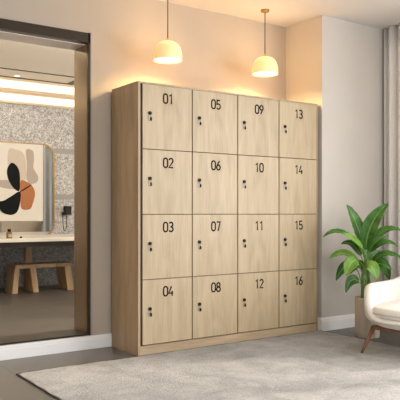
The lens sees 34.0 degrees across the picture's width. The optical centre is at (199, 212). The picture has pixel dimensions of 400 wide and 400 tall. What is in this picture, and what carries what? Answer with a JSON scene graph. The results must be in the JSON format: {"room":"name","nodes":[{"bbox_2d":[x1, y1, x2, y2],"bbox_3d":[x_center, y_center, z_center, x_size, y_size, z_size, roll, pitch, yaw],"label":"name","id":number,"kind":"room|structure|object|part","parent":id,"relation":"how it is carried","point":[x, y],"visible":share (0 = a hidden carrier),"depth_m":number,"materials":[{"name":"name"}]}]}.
{"room":"changing room","nodes":[
{"label":"changing room","id":0,"kind":"room"},
{"bbox_2d":[0,103,73,287],"bbox_3d":[-2.434,-0.542,8.826,7.200,3.070,0.100,0,0,-35],"label":"wall","id":1,"kind":"structure","parent":0,"point":[53,127],"depth_m":9.00,"materials":[{"name":"stone"}]},
{"bbox_2d":[0,141,54,234],"bbox_3d":[-2.791,-0.317,8.494,1.900,1.258,0.030,0,0,-35],"label":"wall mirror","id":2,"kind":"object","parent":1,"relation":"attached to","point":[46,227],"visible":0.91,"depth_m":8.96,"materials":[{"name":"clear glass"}]},
{"bbox_2d":[0,78,73,109],"bbox_3d":[-2.075,-1.617,8.967,6.250,0.320,0.075,0,0,-35],"label":"trim","id":3,"kind":"structure","parent":1,"relation":"attached to","point":[2,89],"depth_m":8.87,"materials":[{"name":"beige"}]},
{"bbox_2d":[0,79,73,94],"bbox_3d":[-2.078,-1.707,8.970,6.250,0.100,0.006,0,0,-35],"label":"strip light","id":4,"kind":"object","parent":1,"relation":"attached to","point":[3,83],"depth_m":8.87,"materials":[{"name":"beige plastic"}]},
{"bbox_2d":[0,93,73,106],"bbox_3d":[-2.078,-1.536,8.970,6.250,0.093,0.006,0,0,-35],"label":"strip light","id":5,"kind":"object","parent":1,"relation":"attached to","point":[3,96],"depth_m":8.87,"materials":[{"name":"beige plastic"}]},
{"bbox_2d":[52,148,73,153],"bbox_3d":[-2.095,-0.860,8.995,6.250,0.070,0.006,0,0,-35],"label":"trim","id":6,"kind":"structure","parent":1,"relation":"attached to","point":[57,151],"depth_m":9.12,"materials":[{"name":"grey"}]},
{"bbox_2d":[55,194,73,199],"bbox_3d":[-2.095,-0.224,8.995,6.250,0.070,0.006,0,0,-35],"label":"trim","id":7,"kind":"structure","parent":1,"relation":"attached to","point":[57,196],"depth_m":9.13,"materials":[{"name":"grey"}]},
{"bbox_2d":[62,206,71,230],"bbox_3d":[-1.862,0.078,9.110,0.128,0.350,0.080,0,0,-35],"label":"hair dryer","id":8,"kind":"object","parent":1,"relation":"attached to","point":[67,210],"visible":1,"depth_m":9.09,"materials":[{"name":"black plastic"}]},
{"bbox_2d":[0,39,73,85],"bbox_3d":[-1.352,-1.827,7.167,7.300,0.100,4.060,0,0,-35],"label":"ceiling","id":9,"kind":"structure","parent":0,"point":[13,54],"depth_m":7.72,"materials":[{"name":"beige paint"}]},
{"bbox_2d":[0,67,73,84],"bbox_3d":[-2.638,-1.774,8.152,2.500,0.006,0.518,0,0,-35],"label":"ceiling vent","id":10,"kind":"object","parent":9,"relation":"in","point":[71,82],"visible":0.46,"depth_m":8.55,"materials":[{"name":"black metal"}]},
{"bbox_2d":[0,335,88,345],"bbox_3d":[-1.886,0.943,4.189,2.445,0.100,0.240,0,0,-35],"label":"wall","id":11,"kind":"structure","parent":0,"point":[87,335],"depth_m":4.59,"materials":[{"name":"paint"}]},
{"bbox_2d":[0,329,87,344],"bbox_3d":[-1.884,0.887,4.187,2.445,0.012,0.245,0,0,-35],"label":"trim","id":12,"kind":"structure","parent":11,"relation":"on","point":[14,339],"depth_m":4.67,"materials":[{"name":"white gloss paint"}]},
{"bbox_2d":[0,0,285,335],"bbox_3d":[-1.091,-0.337,4.737,4.375,2.660,0.240,0,0,-35],"label":"wall","id":13,"kind":"structure","parent":0,"point":[220,51],"depth_m":4.99,"materials":[{"name":"paint"}]},
{"bbox_2d":[0,31,84,49],"bbox_3d":[-1.900,-1.274,4.210,2.445,0.075,0.190,0,0,-35],"label":"trim","id":14,"kind":"structure","parent":13,"relation":"attached to","point":[3,35],"depth_m":4.72,"materials":[{"name":"beige"}]},
{"bbox_2d":[0,18,89,43],"bbox_3d":[-1.828,-1.277,4.106,2.445,0.070,0.062,0,0,-35],"label":"trim","id":15,"kind":"structure","parent":13,"relation":"attached to","point":[6,25],"depth_m":4.58,"materials":[{"name":"brown metal"}]},
{"bbox_2d":[0,333,111,360],"bbox_3d":[-1.928,0.946,4.004,6.565,0.095,0.018,0,0,-35],"label":"baseboard","id":16,"kind":"structure","parent":13,"relation":"attached to","point":[7,352],"depth_m":4.62,"materials":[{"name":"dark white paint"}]},
{"bbox_2d":[74,44,86,332],"bbox_3d":[-0.887,-0.180,4.884,0.012,2.123,0.228,0,0,-35],"label":"trim","id":17,"kind":"structure","parent":13,"relation":"attached to","point":[80,54],"depth_m":4.88,"materials":[{"name":"brown wood"}]},
{"bbox_2d":[87,33,90,334],"bbox_3d":[-0.813,-0.209,4.782,0.018,2.205,0.024,0,0,-35],"label":"trim","id":18,"kind":"structure","parent":13,"relation":"attached to","point":[88,43],"depth_m":4.77,"materials":[{"name":"brown metal"}]},
{"bbox_2d":[90,32,91,334],"bbox_3d":[-0.797,-0.213,4.787,0.014,2.213,0.010,0,0,-35],"label":"trim","id":19,"kind":"structure","parent":13,"relation":"attached to","point":[90,32],"depth_m":4.78,"materials":[{"name":"brown metal"}]},
{"bbox_2d":[0,283,399,399],"bbox_3d":[-0.082,1.043,3.646,9.200,0.100,11.300,0,0,-35],"label":"floor","id":20,"kind":"structure","parent":0,"point":[51,308],"depth_m":5.48,"materials":[{"name":"grey concrete"}]},
{"bbox_2d":[0,234,73,288],"bbox_3d":[-1.638,0.643,8.551,5.800,0.700,1.244,0,0,-35],"label":"table","id":21,"kind":"object","parent":20,"relation":"on","point":[42,240],"depth_m":7.76,"materials":[{"name":"white stone"}]},
{"bbox_2d":[6,229,11,237],"bbox_3d":[-2.203,0.239,7.552,0.066,0.108,0.068,0,0,-35],"label":"soap bottle","id":22,"kind":"object","parent":21,"relation":"on","point":[9,233],"visible":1,"depth_m":7.53,"materials":[{"name":"orange glass"}]},
{"bbox_3d":[-2.249,0.694,8.540,0.080,0.598,0.080,0,0,-35],"label":"support post","id":23,"kind":"part","parent":21,"relation":"part of","materials":[{"name":"brown wood"}]},
{"bbox_2d":[0,234,73,242],"bbox_3d":[-1.638,0.314,8.551,5.800,0.042,1.244,0,0,-35],"label":"countertop","id":24,"kind":"structure","parent":21,"relation":"on","point":[42,237],"depth_m":7.82,"materials":[{"name":"white stone"}]},
{"bbox_2d":[4,261,73,293],"bbox_3d":[-2.052,0.816,8.361,0.813,0.353,0.300,0,0,-35],"label":"wooden bench","id":25,"kind":"object","parent":20,"relation":"on","point":[64,273],"visible":1,"depth_m":8.24,"materials":[{"name":"brown wood"}]},
{"bbox_3d":[-2.345,0.841,8.159,0.099,0.305,0.300,0,0,-35],"label":"leg","id":26,"kind":"part","parent":25,"relation":"part of","materials":[{"name":"brown wood"}]},
{"bbox_3d":[-2.149,0.841,8.294,0.109,0.305,0.300,0,0,-35],"label":"leg","id":27,"kind":"part","parent":25,"relation":"part of","materials":[{"name":"brown wood"}]},
{"bbox_3d":[-2.049,0.664,8.363,0.744,0.048,0.300,0,0,-35],"label":"seat","id":28,"kind":"part","parent":25,"relation":"part of","materials":[{"name":"brown wood"}]},
{"bbox_3d":[-1.770,0.841,8.554,0.130,0.305,0.300,0,0,-35],"label":"leg","id":29,"kind":"part","parent":25,"relation":"part of","materials":[{"name":"brown wood"}]},
{"bbox_2d":[16,330,399,399],"bbox_3d":[1.177,0.986,2.962,2.601,0.013,4.353,0,0,-35],"label":"rug","id":30,"kind":"object","parent":20,"relation":"on","point":[314,365],"visible":0.99,"depth_m":3.95,"materials":[{"name":"grey carpet"}]},
{"bbox_2d":[360,276,399,352],"bbox_3d":[1.619,0.656,4.634,0.814,0.684,0.829,0,0,-44],"label":"armchair","id":31,"kind":"object","parent":30,"relation":"on","point":[381,299],"visible":1,"depth_m":4.63,"materials":[{"name":"beige fabric"}]},
{"bbox_3d":[1.189,0.891,4.611,0.150,0.187,0.035,0,0,-39],"label":"leg","id":32,"kind":"part","parent":31,"relation":"part of","materials":[{"name":"brown wood"}]},
{"bbox_2d":[373,300,399,321],"bbox_3d":[1.581,0.692,4.597,0.660,0.097,0.694,0,0,-44],"label":"seat cushion","id":33,"kind":"object","parent":31,"relation":"on","point":[383,310],"depth_m":4.51,"materials":[{"name":"beige fabric"}]},
{"bbox_3d":[1.603,0.815,4.618,0.528,0.022,0.602,0,0,-44],"label":"rail","id":34,"kind":"part","parent":31,"relation":"part of","materials":[{"name":"brown wood"}]},
{"bbox_2d":[112,81,317,355],"bbox_3d":[0.171,0.037,5.182,1.724,1.911,0.417,0,0,-35],"label":"tall cabinet","id":35,"kind":"object","parent":20,"relation":"on","point":[215,193],"visible":1,"depth_m":4.87,"materials":[{"name":"brown wood"}]},
{"bbox_3d":[-0.536,0.037,4.704,0.018,1.911,0.403,0,0,-35],"label":"panel","id":36,"kind":"part","parent":35,"relation":"part of","materials":[{"name":"brown wood"}]},
{"bbox_3d":[-0.235,0.695,4.676,0.412,0.452,0.018,0,0,-35],"label":"door","id":37,"kind":"part","parent":35,"relation":"part of","materials":[{"name":"brown wood"}]},
{"bbox_3d":[-0.235,0.238,4.676,0.412,0.452,0.018,0,0,-35],"label":"door","id":38,"kind":"part","parent":35,"relation":"part of","materials":[{"name":"brown wood"}]},
{"bbox_3d":[-0.235,-0.219,4.676,0.412,0.452,0.018,0,0,-35],"label":"door","id":39,"kind":"part","parent":35,"relation":"part of","materials":[{"name":"brown wood"}]},
{"bbox_3d":[-0.235,-0.676,4.676,0.412,0.452,0.018,0,0,-35],"label":"door","id":40,"kind":"part","parent":35,"relation":"part of","materials":[{"name":"brown wood"}]},
{"bbox_3d":[0.112,0.695,4.915,0.412,0.452,0.018,0,0,-35],"label":"door","id":41,"kind":"part","parent":35,"relation":"part of","materials":[{"name":"brown wood"}]},
{"bbox_3d":[0.112,0.238,4.915,0.412,0.452,0.018,0,0,-35],"label":"door","id":42,"kind":"part","parent":35,"relation":"part of","materials":[{"name":"brown wood"}]},
{"bbox_3d":[0.112,-0.219,4.915,0.412,0.452,0.018,0,0,-35],"label":"door","id":43,"kind":"part","parent":35,"relation":"part of","materials":[{"name":"brown wood"}]},
{"bbox_3d":[0.112,-0.676,4.915,0.412,0.452,0.018,0,0,-35],"label":"door","id":44,"kind":"part","parent":35,"relation":"part of","materials":[{"name":"brown wood"}]},
{"bbox_3d":[0.169,-0.911,5.189,1.694,0.014,0.403,0,0,-35],"label":"panel","id":45,"kind":"part","parent":35,"relation":"part of","materials":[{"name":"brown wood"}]},
{"bbox_3d":[0.458,0.695,5.154,0.412,0.452,0.018,0,0,-35],"label":"door","id":46,"kind":"part","parent":35,"relation":"part of","materials":[{"name":"brown wood"}]},
{"bbox_3d":[0.458,0.238,5.154,0.412,0.452,0.018,0,0,-35],"label":"door","id":47,"kind":"part","parent":35,"relation":"part of","materials":[{"name":"brown wood"}]},
{"bbox_3d":[0.458,-0.219,5.154,0.412,0.452,0.018,0,0,-35],"label":"door","id":48,"kind":"part","parent":35,"relation":"part of","materials":[{"name":"brown wood"}]},
{"bbox_3d":[0.458,-0.676,5.154,0.412,0.452,0.018,0,0,-35],"label":"door","id":49,"kind":"part","parent":35,"relation":"part of","materials":[{"name":"brown wood"}]},
{"bbox_3d":[0.805,0.695,5.392,0.412,0.452,0.018,0,0,-35],"label":"door","id":50,"kind":"part","parent":35,"relation":"part of","materials":[{"name":"brown wood"}]},
{"bbox_3d":[0.805,0.238,5.392,0.412,0.452,0.018,0,0,-35],"label":"door","id":51,"kind":"part","parent":35,"relation":"part of","materials":[{"name":"brown wood"}]},
{"bbox_3d":[0.805,-0.219,5.392,0.412,0.452,0.018,0,0,-35],"label":"door","id":52,"kind":"part","parent":35,"relation":"part of","materials":[{"name":"brown wood"}]},
{"bbox_3d":[0.805,-0.676,5.392,0.412,0.452,0.018,0,0,-35],"label":"door","id":53,"kind":"part","parent":35,"relation":"part of","materials":[{"name":"brown wood"}]},
{"bbox_3d":[0.872,0.037,5.673,0.012,1.911,0.403,0,0,-35],"label":"panel","id":54,"kind":"part","parent":35,"relation":"part of","materials":[{"name":"brown wood"}]},
{"bbox_2d":[323,203,399,338],"bbox_3d":[1.306,0.458,5.221,0.702,1.070,0.336,0,0,-6],"label":"potted plant","id":55,"kind":"object","parent":20,"relation":"on","point":[368,238],"visible":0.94,"depth_m":5.22,"materials":[{"name":"green plant"}]},
{"bbox_3d":[1.348,0.470,5.267,0.134,0.471,0.049,0,0,-35],"label":"stem","id":56,"kind":"part","parent":55,"relation":"part of","materials":[{"name":"green plant"}]},
{"bbox_3d":[1.342,0.834,5.250,0.196,0.318,0.193,0,0,-35],"label":"planter","id":57,"kind":"part","parent":55,"relation":"part of","materials":[{"name":"stone"}]},
{"bbox_2d":[161,0,399,29],"bbox_3d":[0.534,-1.717,1.606,7.900,0.100,7.240,0,0,-35],"label":"ceiling","id":58,"kind":"structure","parent":0,"point":[381,14],"depth_m":5.33,"materials":[{"name":"paint"}]},
{"bbox_2d":[153,0,181,63],"bbox_3d":[-0.238,-1.396,4.839,0.214,0.542,0.214,0,0,-35],"label":"pendant lamp","id":59,"kind":"object","parent":58,"relation":"hanging from","point":[167,51],"visible":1,"depth_m":4.77,"materials":[{"name":"white glass"}]},
{"bbox_3d":[-0.238,-1.469,4.839,0.008,0.356,0.008,0,0,-35],"label":"rod","id":60,"kind":"part","parent":59,"relation":"part of","materials":[{"name":"brown"}]},
{"bbox_3d":[-0.238,-1.196,4.839,0.214,0.143,0.214,0,0,-35],"label":"lamp shade","id":61,"kind":"part","parent":59,"relation":"part of","materials":[{"name":"beige glass"}]},
{"bbox_2d":[155,58,179,62],"bbox_3d":[-0.238,-1.139,4.839,0.200,0.008,0.200,0,0,-35],"label":"diffuser","id":62,"kind":"object","parent":59,"relation":"attached to","point":[158,60],"depth_m":4.87,"materials":[{"name":"white"}]},
{"bbox_2d":[252,9,277,76],"bbox_3d":[0.534,-1.402,5.370,0.214,0.530,0.214,0,0,-35],"label":"pendant lamp","id":63,"kind":"object","parent":58,"relation":"hanging from","point":[264,66],"visible":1,"depth_m":5.30,"materials":[{"name":"white glass"}]},
{"bbox_3d":[0.534,-1.208,5.370,0.214,0.143,0.214,0,0,-35],"label":"lamp shade","id":64,"kind":"part","parent":63,"relation":"part of","materials":[{"name":"beige glass"}]},
{"bbox_2d":[254,72,276,75],"bbox_3d":[0.534,-1.151,5.370,0.200,0.008,0.200,0,0,-35],"label":"diffuser","id":65,"kind":"object","parent":63,"relation":"attached to","point":[255,73],"depth_m":5.38,"materials":[{"name":"white"}]},
{"bbox_2d":[384,23,399,280],"bbox_3d":[2.007,-0.343,5.403,0.084,2.641,1.225,0,0,-35],"label":"window curtain","id":66,"kind":"object","parent":58,"relation":"hanging from","point":[391,35],"visible":0.71,"depth_m":5.81,"materials":[{"name":"grey fabric"}]},
{"bbox_2d":[286,15,383,317],"bbox_3d":[1.380,-0.337,6.165,1.335,2.660,0.690,0,0,-35],"label":"wall column","id":67,"kind":"structure","parent":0,"point":[336,65],"depth_m":5.67,"materials":[{"name":"paint"}]},
{"bbox_2d":[320,314,354,330],"bbox_3d":[1.359,0.937,5.721,0.833,0.112,0.018,0,0,-35],"label":"baseboard","id":68,"kind":"structure","parent":67,"relation":"attached to","point":[341,321],"depth_m":5.58,"materials":[{"name":"white paint"}]}
]}

